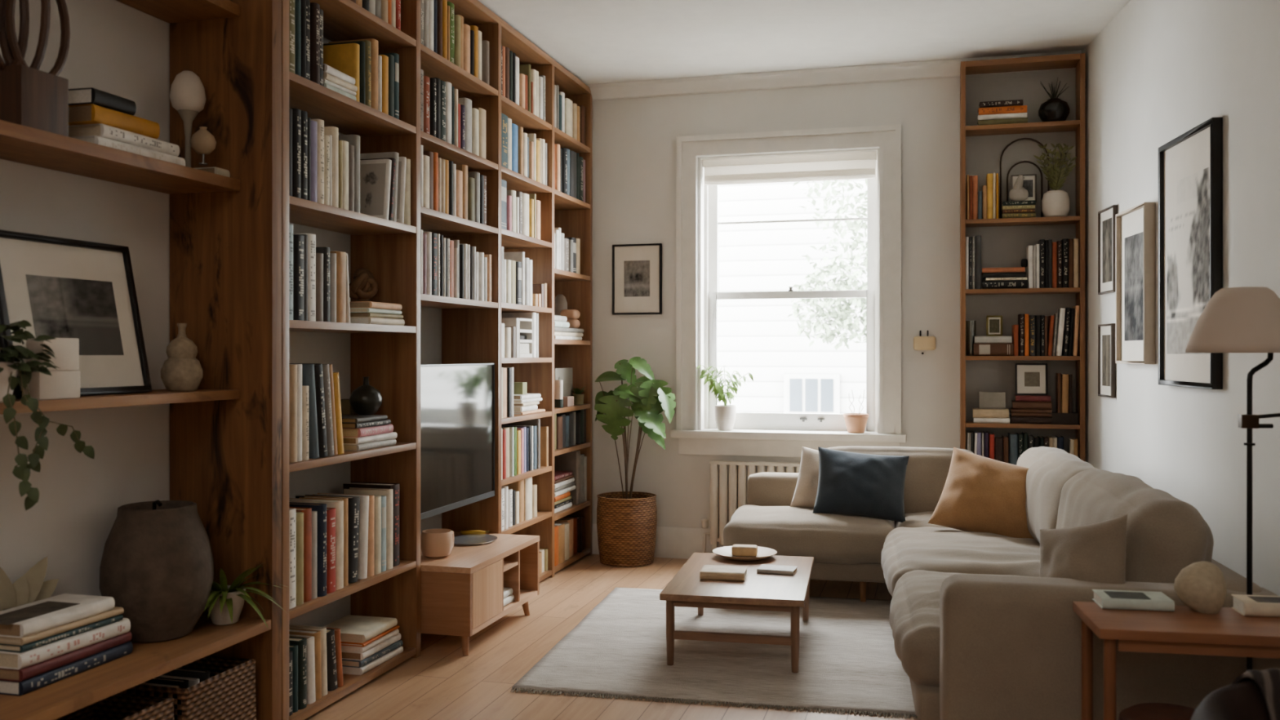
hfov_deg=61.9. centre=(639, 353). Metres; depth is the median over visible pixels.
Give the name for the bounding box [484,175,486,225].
book
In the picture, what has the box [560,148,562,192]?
book
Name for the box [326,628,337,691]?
book
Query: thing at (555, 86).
book
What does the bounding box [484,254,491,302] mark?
book
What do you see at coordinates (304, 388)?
book
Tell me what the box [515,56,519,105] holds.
book
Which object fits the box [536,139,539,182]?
book
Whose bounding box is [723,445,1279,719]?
sofa
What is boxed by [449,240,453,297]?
book
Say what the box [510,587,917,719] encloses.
area rug
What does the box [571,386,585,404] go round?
potted plant
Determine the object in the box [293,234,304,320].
book
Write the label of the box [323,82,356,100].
book
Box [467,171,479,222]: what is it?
book
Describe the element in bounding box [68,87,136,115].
book
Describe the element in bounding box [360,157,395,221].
book
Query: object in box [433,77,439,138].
book
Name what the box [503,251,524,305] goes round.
book
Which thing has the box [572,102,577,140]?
book
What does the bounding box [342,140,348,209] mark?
book
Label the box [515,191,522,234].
book
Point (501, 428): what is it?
book
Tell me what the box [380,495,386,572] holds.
book
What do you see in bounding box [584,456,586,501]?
book
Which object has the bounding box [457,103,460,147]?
book
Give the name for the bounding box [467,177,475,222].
book
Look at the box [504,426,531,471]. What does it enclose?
book
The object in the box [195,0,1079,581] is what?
books
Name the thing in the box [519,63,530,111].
book
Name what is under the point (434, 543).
mug
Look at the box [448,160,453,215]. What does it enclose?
book
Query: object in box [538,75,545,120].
book
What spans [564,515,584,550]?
book
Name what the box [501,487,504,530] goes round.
book
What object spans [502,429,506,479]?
book
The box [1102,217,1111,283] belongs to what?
print
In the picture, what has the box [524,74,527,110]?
book
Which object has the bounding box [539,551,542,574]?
book
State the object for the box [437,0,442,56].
book
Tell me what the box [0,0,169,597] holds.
wall
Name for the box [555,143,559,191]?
book
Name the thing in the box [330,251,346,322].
book
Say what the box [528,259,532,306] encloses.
book
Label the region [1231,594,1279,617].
book
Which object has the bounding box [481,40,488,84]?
book
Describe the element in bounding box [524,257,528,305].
book
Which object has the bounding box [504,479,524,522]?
book
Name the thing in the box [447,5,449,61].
book
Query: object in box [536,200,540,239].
book
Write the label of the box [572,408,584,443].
book
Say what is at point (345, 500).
book
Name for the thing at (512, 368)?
book
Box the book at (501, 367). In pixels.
[501,367,502,418]
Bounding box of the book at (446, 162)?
[444,159,448,213]
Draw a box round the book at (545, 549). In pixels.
[539,548,547,570]
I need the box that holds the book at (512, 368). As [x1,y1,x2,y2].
[502,367,513,416]
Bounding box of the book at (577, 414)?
[575,412,580,444]
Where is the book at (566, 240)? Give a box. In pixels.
[564,238,568,271]
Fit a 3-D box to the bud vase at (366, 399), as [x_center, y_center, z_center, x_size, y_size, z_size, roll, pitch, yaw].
[-1.024,0.158,3.984,0.120,0.140,0.120,0,0,15]
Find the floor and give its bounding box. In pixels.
[304,554,918,719]
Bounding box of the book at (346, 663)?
[342,640,403,667]
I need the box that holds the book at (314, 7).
[310,2,319,84]
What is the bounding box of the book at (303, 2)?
[301,0,306,78]
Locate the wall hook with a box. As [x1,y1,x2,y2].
[913,330,935,350]
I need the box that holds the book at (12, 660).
[0,617,130,669]
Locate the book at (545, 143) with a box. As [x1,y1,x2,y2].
[545,142,546,185]
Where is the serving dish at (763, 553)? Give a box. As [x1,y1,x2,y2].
[712,546,777,560]
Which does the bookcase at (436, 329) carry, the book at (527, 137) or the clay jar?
the book at (527, 137)
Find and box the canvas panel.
[554,367,572,399]
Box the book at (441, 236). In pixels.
[440,235,443,296]
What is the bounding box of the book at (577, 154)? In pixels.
[576,152,578,199]
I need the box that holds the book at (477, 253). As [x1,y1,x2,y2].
[475,251,478,300]
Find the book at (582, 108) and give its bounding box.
[578,105,585,145]
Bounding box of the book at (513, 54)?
[512,53,515,102]
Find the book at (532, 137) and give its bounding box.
[527,133,536,181]
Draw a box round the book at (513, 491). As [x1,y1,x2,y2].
[512,489,515,525]
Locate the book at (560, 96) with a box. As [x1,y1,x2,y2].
[559,94,562,131]
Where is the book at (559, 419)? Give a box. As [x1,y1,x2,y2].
[556,416,562,449]
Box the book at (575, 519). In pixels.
[563,516,577,554]
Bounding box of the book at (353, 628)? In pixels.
[323,614,397,643]
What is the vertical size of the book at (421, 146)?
0.246 m
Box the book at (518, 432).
[516,430,520,475]
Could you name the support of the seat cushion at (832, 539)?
on the sofa
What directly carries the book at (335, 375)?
on the bookcase at (436, 329)
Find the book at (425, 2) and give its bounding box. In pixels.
[423,0,428,48]
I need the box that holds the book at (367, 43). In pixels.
[323,40,371,106]
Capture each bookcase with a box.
[281,0,592,719]
[960,53,1084,461]
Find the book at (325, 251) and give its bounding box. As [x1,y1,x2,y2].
[315,246,330,321]
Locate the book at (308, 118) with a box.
[307,117,311,200]
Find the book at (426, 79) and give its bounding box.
[423,75,430,134]
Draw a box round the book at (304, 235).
[297,234,307,320]
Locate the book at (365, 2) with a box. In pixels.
[362,0,368,11]
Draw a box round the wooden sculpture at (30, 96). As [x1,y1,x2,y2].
[0,0,70,136]
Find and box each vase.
[160,323,203,391]
[349,377,382,414]
[554,293,567,315]
[1033,142,1077,217]
[1038,78,1070,121]
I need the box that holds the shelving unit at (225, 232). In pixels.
[0,0,281,719]
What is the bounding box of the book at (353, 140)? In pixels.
[338,134,359,213]
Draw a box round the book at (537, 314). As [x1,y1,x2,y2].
[536,313,538,357]
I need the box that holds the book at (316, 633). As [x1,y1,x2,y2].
[288,628,321,699]
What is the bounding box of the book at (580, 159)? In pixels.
[578,156,582,201]
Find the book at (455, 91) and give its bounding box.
[453,88,457,146]
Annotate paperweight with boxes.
[1021,258,1027,267]
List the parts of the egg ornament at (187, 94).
stem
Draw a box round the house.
[717,178,866,413]
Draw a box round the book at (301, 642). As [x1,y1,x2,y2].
[288,636,306,709]
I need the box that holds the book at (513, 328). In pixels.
[504,326,515,357]
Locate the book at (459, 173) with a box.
[456,169,462,217]
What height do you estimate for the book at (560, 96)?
0.202 m
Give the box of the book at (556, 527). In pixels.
[554,525,558,566]
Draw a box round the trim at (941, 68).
[586,50,1081,100]
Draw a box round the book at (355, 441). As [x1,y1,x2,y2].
[342,431,397,444]
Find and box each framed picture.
[0,229,151,399]
[612,243,662,315]
[986,315,1002,336]
[1010,173,1036,202]
[1014,363,1047,395]
[1097,204,1117,294]
[1097,323,1115,397]
[1115,201,1155,364]
[1158,117,1222,389]
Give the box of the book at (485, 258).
[484,257,487,301]
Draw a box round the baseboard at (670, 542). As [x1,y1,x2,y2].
[591,524,724,559]
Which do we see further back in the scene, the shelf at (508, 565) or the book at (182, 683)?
the shelf at (508, 565)
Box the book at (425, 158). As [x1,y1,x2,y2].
[422,155,429,208]
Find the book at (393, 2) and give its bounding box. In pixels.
[391,0,395,27]
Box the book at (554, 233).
[554,233,555,268]
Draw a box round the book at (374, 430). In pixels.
[342,423,393,437]
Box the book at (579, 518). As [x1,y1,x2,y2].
[564,516,582,552]
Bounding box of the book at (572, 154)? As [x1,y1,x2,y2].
[569,150,576,198]
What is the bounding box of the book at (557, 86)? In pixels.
[555,84,559,128]
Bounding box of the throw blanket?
[1231,668,1279,719]
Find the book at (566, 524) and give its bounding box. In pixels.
[555,522,568,559]
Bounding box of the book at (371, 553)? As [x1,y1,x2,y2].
[312,493,374,576]
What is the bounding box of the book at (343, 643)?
[341,625,399,647]
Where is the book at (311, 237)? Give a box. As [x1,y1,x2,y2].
[293,233,315,321]
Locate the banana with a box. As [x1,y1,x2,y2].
[459,529,489,535]
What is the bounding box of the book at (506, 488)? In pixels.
[501,485,508,528]
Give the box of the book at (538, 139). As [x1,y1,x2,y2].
[536,137,542,183]
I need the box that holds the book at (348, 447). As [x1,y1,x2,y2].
[343,438,396,451]
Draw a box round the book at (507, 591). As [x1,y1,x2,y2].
[503,587,512,598]
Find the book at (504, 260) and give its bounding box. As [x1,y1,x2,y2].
[503,258,506,302]
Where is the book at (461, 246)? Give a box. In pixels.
[459,244,463,298]
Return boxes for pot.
[714,404,736,431]
[843,413,868,433]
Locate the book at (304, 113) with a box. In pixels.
[301,110,307,199]
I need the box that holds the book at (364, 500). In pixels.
[316,493,368,578]
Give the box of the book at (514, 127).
[511,123,517,173]
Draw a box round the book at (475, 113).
[471,107,479,155]
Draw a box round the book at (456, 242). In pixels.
[451,240,459,297]
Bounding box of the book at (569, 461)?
[554,450,580,504]
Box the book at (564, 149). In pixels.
[560,147,567,194]
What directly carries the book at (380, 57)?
on the bookcase at (436, 329)
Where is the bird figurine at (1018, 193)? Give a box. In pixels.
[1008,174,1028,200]
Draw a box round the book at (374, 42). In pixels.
[328,38,377,110]
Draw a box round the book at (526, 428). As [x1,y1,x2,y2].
[526,427,528,471]
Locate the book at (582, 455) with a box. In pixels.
[580,453,584,503]
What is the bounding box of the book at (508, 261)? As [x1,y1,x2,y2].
[506,259,511,303]
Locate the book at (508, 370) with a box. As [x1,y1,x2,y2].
[506,368,511,417]
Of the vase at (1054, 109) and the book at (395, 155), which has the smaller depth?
the book at (395, 155)
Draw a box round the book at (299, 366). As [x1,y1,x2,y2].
[288,364,302,461]
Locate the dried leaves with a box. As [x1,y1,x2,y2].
[0,555,58,611]
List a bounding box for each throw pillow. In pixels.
[790,446,818,508]
[812,446,909,522]
[928,446,1033,538]
[1040,514,1127,584]
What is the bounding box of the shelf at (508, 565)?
[503,560,518,572]
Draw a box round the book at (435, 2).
[433,0,437,53]
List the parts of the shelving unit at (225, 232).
shelf, shelf, shelf, shelf, panel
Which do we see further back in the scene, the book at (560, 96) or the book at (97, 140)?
the book at (560, 96)
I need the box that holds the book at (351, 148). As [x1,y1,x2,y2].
[348,144,354,211]
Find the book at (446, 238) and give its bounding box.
[445,238,447,297]
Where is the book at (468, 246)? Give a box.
[467,244,470,299]
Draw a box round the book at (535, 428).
[531,425,537,469]
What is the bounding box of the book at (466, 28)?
[463,23,470,73]
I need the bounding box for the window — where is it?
[670,124,906,457]
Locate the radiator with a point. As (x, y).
(718, 476)
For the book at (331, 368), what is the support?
on the bookcase at (436, 329)
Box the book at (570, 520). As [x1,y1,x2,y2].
[554,517,573,557]
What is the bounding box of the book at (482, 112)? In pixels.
[474,107,485,159]
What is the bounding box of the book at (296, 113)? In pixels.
[291,107,301,198]
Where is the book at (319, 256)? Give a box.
[315,253,323,321]
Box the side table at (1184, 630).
[1072,601,1279,719]
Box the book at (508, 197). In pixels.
[506,195,511,231]
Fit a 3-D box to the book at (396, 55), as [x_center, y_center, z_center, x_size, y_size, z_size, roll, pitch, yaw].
[-1.005,-1.002,4.044,0.194,0.252,0.039,0,0,15]
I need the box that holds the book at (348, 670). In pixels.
[342,645,403,675]
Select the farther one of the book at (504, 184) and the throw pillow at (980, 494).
the book at (504, 184)
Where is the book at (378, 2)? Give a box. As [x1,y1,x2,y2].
[375,0,381,18]
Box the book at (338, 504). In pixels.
[288,497,343,590]
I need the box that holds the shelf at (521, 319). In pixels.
[520,318,532,321]
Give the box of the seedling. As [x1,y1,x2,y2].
[843,389,868,433]
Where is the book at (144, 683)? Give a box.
[141,682,178,688]
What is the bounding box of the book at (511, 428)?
[503,426,514,476]
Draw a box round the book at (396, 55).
[377,53,399,119]
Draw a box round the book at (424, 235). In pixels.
[422,232,426,294]
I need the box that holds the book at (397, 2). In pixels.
[395,0,400,31]
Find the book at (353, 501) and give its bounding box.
[295,494,359,583]
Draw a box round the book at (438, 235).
[437,233,439,295]
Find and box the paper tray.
[519,318,532,357]
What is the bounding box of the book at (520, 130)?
[517,126,523,175]
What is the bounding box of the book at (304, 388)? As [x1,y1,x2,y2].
[302,386,308,460]
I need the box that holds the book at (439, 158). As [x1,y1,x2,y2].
[438,157,441,212]
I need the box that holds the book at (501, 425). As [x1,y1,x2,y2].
[501,425,533,470]
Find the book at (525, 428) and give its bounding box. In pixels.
[501,426,526,472]
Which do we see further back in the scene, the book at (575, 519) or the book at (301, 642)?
the book at (575, 519)
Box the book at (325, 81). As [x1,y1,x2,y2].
[323,78,356,95]
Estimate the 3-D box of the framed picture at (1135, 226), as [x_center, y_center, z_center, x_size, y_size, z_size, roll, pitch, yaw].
[2.141,-0.291,4.614,0.047,0.672,0.402,0,0,8]
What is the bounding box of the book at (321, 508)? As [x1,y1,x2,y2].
[288,502,326,596]
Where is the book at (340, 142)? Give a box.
[338,140,342,208]
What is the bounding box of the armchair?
[1191,680,1271,719]
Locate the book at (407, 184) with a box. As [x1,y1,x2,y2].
[404,158,410,225]
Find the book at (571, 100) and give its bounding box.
[570,100,572,137]
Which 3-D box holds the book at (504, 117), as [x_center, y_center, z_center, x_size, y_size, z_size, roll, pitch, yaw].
[-0.714,-0.998,5.056,0.160,0.256,0.110,0,0,15]
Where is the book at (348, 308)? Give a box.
[346,253,350,323]
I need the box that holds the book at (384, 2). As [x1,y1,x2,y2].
[381,0,387,22]
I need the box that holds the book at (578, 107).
[577,106,580,142]
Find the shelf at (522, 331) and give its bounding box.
[520,328,532,333]
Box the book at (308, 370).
[302,364,319,458]
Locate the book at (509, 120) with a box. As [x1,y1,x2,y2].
[507,117,511,170]
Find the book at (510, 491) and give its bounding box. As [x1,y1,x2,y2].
[508,488,512,527]
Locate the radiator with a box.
[701,460,800,553]
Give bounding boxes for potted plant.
[204,564,291,628]
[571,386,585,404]
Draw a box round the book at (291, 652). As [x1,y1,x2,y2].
[288,650,293,715]
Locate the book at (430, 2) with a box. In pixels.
[428,0,433,51]
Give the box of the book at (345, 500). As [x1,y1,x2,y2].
[298,496,348,586]
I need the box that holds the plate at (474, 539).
[453,533,497,546]
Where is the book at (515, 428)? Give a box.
[514,426,516,475]
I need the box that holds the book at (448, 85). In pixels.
[444,81,451,143]
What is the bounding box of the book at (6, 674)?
[0,631,132,681]
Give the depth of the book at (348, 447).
3.82 m
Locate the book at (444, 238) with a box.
[443,237,445,296]
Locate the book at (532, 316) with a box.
[501,312,536,357]
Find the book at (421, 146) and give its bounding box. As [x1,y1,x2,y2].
[420,144,422,206]
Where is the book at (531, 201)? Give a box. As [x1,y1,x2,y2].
[528,199,533,237]
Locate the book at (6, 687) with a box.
[0,640,133,696]
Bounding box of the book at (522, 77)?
[519,73,524,108]
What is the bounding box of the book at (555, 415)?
[554,413,556,450]
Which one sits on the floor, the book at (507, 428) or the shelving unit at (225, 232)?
the shelving unit at (225, 232)
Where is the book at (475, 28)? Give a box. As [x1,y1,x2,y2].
[469,25,478,78]
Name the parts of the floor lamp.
lamp shade, knob, swing arm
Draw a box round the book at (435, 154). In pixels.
[432,151,438,211]
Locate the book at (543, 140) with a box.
[542,138,545,184]
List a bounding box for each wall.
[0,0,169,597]
[592,76,959,528]
[1081,0,1279,595]
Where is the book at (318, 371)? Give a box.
[288,363,327,457]
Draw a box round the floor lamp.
[1185,286,1279,671]
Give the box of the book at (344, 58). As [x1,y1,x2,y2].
[323,43,359,102]
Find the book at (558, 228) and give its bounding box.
[554,227,560,269]
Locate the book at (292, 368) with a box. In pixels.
[288,364,297,462]
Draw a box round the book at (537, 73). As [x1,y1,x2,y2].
[536,71,538,116]
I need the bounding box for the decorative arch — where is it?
[1000,137,1049,218]
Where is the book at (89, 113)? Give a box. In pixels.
[68,103,159,138]
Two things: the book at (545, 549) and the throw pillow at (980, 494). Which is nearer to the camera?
the throw pillow at (980, 494)
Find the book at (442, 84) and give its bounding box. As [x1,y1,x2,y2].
[440,80,445,141]
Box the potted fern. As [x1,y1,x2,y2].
[696,364,753,431]
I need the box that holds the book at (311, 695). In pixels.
[288,634,315,704]
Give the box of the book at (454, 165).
[453,163,456,216]
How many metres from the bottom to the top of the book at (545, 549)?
0.112 m
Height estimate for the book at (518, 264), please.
0.211 m
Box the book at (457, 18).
[454,14,460,67]
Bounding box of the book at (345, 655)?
[341,632,400,660]
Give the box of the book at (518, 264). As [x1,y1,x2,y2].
[515,261,521,304]
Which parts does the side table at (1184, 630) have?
leg, leg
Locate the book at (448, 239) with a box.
[447,238,449,297]
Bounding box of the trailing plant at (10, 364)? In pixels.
[0,320,94,511]
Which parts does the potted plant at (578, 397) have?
pot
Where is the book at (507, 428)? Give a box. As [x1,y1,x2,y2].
[501,426,509,477]
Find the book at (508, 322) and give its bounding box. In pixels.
[501,317,519,357]
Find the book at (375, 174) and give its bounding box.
[360,159,391,219]
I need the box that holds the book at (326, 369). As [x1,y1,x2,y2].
[322,364,334,456]
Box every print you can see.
[0,600,80,625]
[25,274,124,355]
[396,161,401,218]
[623,260,649,297]
[989,319,999,333]
[1022,179,1032,196]
[1024,372,1039,386]
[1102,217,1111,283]
[1102,334,1110,386]
[1103,591,1151,599]
[1124,231,1142,341]
[1166,166,1209,354]
[1247,595,1279,603]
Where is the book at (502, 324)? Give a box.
[501,323,504,358]
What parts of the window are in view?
sill, sash, sash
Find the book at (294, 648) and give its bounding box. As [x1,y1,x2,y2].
[288,644,297,712]
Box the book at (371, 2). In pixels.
[368,0,375,15]
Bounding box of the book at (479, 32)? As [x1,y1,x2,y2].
[478,30,481,79]
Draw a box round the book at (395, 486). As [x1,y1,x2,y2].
[342,481,399,566]
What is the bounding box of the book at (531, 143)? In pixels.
[528,141,533,179]
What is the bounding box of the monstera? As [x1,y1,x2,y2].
[594,356,675,567]
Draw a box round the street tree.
[786,178,866,351]
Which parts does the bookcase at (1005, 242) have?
shelf, shelf, shelf, shelf, shelf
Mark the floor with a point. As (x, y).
(441, 683)
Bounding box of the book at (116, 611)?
[0,606,124,645]
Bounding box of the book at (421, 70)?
[420,68,423,131]
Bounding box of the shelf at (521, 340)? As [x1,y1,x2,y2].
[520,339,532,342]
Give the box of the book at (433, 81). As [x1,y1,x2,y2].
[429,77,435,137]
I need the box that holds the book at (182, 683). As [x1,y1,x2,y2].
[144,676,188,688]
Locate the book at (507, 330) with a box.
[504,327,511,357]
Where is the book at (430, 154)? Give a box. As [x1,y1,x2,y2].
[422,151,433,209]
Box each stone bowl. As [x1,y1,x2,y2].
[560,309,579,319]
[566,319,580,328]
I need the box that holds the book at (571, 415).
[557,413,573,446]
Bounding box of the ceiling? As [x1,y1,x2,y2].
[478,0,1130,84]
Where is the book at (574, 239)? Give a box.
[564,237,576,273]
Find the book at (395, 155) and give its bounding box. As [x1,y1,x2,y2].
[360,151,399,222]
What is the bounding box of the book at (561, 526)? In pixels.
[554,522,564,564]
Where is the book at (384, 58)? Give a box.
[377,54,388,115]
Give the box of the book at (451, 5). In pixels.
[447,1,454,63]
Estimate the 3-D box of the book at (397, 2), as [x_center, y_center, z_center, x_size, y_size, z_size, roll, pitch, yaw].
[-1.010,-1.308,4.069,0.209,0.192,0.031,0,0,15]
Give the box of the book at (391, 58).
[382,53,394,117]
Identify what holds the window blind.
attached to the window
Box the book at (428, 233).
[422,231,431,294]
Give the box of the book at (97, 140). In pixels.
[71,135,185,165]
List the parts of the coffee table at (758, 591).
leg, leg, leg, leg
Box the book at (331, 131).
[324,126,338,207]
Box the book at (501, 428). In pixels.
[501,428,502,479]
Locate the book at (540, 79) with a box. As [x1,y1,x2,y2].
[538,76,542,119]
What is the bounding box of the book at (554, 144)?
[554,143,555,189]
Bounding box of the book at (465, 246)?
[462,243,467,298]
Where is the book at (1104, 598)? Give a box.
[1092,589,1174,611]
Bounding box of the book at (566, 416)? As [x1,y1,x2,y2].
[565,415,568,447]
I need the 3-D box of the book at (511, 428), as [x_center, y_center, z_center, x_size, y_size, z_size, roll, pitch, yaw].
[-0.693,0.474,5.157,0.176,0.236,0.030,0,0,15]
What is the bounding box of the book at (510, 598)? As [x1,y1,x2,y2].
[503,594,514,606]
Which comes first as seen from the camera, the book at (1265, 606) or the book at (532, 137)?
the book at (1265, 606)
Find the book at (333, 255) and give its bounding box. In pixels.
[330,253,336,322]
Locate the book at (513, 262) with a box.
[511,260,515,303]
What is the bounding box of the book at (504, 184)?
[501,179,506,230]
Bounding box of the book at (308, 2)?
[306,0,310,79]
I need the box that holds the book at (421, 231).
[420,229,422,293]
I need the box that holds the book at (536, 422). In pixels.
[503,418,540,468]
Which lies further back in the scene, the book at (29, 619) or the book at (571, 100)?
the book at (571, 100)
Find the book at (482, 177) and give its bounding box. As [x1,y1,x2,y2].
[480,174,484,224]
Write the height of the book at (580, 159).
0.258 m
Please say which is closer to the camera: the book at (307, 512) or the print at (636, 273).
the book at (307, 512)
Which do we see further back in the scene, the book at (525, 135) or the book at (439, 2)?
the book at (525, 135)
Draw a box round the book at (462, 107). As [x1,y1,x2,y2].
[460,104,464,149]
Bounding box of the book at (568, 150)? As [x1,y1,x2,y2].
[567,148,569,195]
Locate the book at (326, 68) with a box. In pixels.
[323,63,355,84]
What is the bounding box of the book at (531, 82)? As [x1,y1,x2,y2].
[530,81,533,113]
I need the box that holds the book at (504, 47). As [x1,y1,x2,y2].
[502,45,505,97]
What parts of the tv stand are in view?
panel, leg, door, leg, panel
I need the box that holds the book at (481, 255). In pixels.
[478,252,484,301]
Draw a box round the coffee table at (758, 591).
[659,552,813,672]
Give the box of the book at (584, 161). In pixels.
[582,159,585,202]
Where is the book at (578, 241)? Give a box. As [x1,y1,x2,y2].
[576,238,580,274]
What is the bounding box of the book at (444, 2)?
[442,0,447,59]
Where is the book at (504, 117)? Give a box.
[501,112,507,168]
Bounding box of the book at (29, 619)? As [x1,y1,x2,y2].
[0,593,115,638]
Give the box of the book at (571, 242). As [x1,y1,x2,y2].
[568,240,573,272]
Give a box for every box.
[22,370,79,399]
[26,337,79,370]
[54,693,173,719]
[117,656,256,719]
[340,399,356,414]
[513,382,527,394]
[563,395,573,406]
[978,391,1005,408]
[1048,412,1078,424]
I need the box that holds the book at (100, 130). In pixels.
[68,123,179,156]
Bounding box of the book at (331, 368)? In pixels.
[328,364,337,455]
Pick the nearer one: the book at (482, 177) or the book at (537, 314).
the book at (482, 177)
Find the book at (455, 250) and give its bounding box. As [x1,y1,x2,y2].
[453,248,457,297]
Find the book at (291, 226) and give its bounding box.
[288,223,293,319]
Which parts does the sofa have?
backrest frame, leg, panel, armrest, backrest frame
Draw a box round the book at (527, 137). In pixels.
[527,137,528,177]
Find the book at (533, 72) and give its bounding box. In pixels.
[530,68,536,115]
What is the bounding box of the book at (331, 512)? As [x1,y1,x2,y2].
[326,507,335,593]
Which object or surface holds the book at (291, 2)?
on the bookcase at (436, 329)
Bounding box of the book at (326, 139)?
[324,135,329,205]
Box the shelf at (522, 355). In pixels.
[520,353,532,357]
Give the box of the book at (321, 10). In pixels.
[320,8,323,85]
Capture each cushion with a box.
[723,504,894,564]
[827,445,973,513]
[880,526,1039,595]
[888,569,1035,687]
[894,511,950,528]
[1016,446,1098,543]
[1056,469,1213,582]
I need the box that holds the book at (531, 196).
[527,193,536,238]
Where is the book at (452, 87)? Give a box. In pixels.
[451,86,453,145]
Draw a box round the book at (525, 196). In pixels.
[522,192,528,235]
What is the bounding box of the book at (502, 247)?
[501,246,503,302]
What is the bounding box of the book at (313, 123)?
[311,120,317,202]
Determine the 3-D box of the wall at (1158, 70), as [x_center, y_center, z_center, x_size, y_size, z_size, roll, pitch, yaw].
[1.842,-0.195,1.856,0.149,2.750,8.029,0,0,8]
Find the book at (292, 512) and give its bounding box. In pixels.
[288,507,296,608]
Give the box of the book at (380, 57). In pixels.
[377,55,382,111]
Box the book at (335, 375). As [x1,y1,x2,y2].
[333,372,343,454]
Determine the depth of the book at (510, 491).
5.12 m
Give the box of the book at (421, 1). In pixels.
[420,0,423,44]
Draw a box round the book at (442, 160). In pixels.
[441,159,444,213]
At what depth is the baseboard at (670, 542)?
6.14 m
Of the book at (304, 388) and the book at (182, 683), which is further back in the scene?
the book at (304, 388)
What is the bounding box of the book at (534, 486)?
[532,484,537,517]
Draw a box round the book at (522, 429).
[516,428,524,473]
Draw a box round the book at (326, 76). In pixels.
[323,71,357,92]
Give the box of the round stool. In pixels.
[1118,702,1195,719]
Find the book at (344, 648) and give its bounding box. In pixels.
[341,628,399,653]
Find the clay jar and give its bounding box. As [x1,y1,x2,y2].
[99,499,213,642]
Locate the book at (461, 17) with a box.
[457,14,463,69]
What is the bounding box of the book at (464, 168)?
[456,164,467,219]
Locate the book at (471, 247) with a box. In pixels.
[470,246,472,299]
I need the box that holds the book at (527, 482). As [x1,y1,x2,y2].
[524,476,532,520]
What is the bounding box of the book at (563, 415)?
[556,413,565,448]
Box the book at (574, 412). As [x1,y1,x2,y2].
[562,411,575,444]
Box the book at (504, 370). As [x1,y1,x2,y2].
[502,368,506,417]
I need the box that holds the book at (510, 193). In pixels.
[506,190,515,232]
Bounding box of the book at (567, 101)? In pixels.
[564,97,570,136]
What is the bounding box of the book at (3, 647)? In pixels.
[0,613,123,653]
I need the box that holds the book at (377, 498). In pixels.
[374,495,381,574]
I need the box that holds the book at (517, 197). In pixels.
[515,196,519,233]
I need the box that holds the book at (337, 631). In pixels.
[326,627,343,687]
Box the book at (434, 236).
[431,232,437,295]
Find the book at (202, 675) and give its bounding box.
[162,667,209,682]
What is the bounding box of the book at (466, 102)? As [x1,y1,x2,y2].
[457,97,471,152]
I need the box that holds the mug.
[420,528,453,558]
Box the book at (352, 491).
[343,487,392,569]
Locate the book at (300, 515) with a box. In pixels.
[296,511,303,605]
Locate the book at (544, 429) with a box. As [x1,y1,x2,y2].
[540,426,548,466]
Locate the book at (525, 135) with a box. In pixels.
[523,132,527,177]
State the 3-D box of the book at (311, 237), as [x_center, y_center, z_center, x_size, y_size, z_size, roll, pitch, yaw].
[-1.170,-0.247,3.511,0.214,0.285,0.053,0,0,15]
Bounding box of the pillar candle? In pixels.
[554,378,563,408]
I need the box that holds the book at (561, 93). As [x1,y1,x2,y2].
[559,91,564,133]
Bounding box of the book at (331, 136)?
[328,134,332,205]
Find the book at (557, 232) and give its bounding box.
[554,229,559,269]
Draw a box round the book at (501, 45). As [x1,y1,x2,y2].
[501,44,502,95]
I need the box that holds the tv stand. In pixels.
[420,531,539,655]
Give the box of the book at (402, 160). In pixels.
[396,156,406,223]
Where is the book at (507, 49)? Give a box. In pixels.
[505,47,509,99]
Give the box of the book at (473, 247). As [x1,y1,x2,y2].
[472,246,475,300]
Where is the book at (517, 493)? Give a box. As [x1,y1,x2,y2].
[515,491,519,524]
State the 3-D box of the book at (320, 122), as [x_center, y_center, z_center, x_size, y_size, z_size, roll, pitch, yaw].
[-1.150,-0.630,3.547,0.212,0.280,0.040,0,0,15]
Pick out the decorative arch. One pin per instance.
(1020, 139)
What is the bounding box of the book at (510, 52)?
[509,50,512,101]
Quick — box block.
[731,544,757,556]
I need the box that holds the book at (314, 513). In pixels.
[311,511,317,599]
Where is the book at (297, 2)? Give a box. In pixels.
[294,0,301,76]
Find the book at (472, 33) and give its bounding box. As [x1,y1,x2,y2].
[470,30,474,75]
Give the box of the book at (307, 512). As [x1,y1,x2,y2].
[288,506,311,602]
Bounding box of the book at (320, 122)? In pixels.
[311,119,324,204]
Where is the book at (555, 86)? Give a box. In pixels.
[554,84,556,128]
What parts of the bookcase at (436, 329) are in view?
panel, shelf, shelf, shelf, shelf, shelf, shelf, shelf, panel, shelf, shelf, shelf, shelf, shelf, shelf, shelf, shelf, shelf, shelf, shelf, shelf, shelf, shelf, shelf, shelf, shelf, shelf, shelf, shelf, shelf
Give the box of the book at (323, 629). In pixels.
[288,624,327,696]
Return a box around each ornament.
[169,70,206,167]
[190,126,216,164]
[348,267,377,301]
[1173,561,1226,613]
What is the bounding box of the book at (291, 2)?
[288,0,294,73]
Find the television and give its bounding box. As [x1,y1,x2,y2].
[420,363,494,519]
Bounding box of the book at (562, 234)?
[560,232,564,270]
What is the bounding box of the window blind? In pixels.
[703,151,876,185]
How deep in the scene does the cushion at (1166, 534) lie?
3.00 m
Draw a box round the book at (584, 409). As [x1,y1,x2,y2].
[584,408,586,442]
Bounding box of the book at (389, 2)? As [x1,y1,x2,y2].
[387,0,391,25]
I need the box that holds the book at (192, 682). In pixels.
[158,675,199,687]
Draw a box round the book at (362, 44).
[323,41,364,104]
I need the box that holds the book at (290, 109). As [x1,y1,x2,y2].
[288,108,292,195]
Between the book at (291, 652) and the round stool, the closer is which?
the round stool

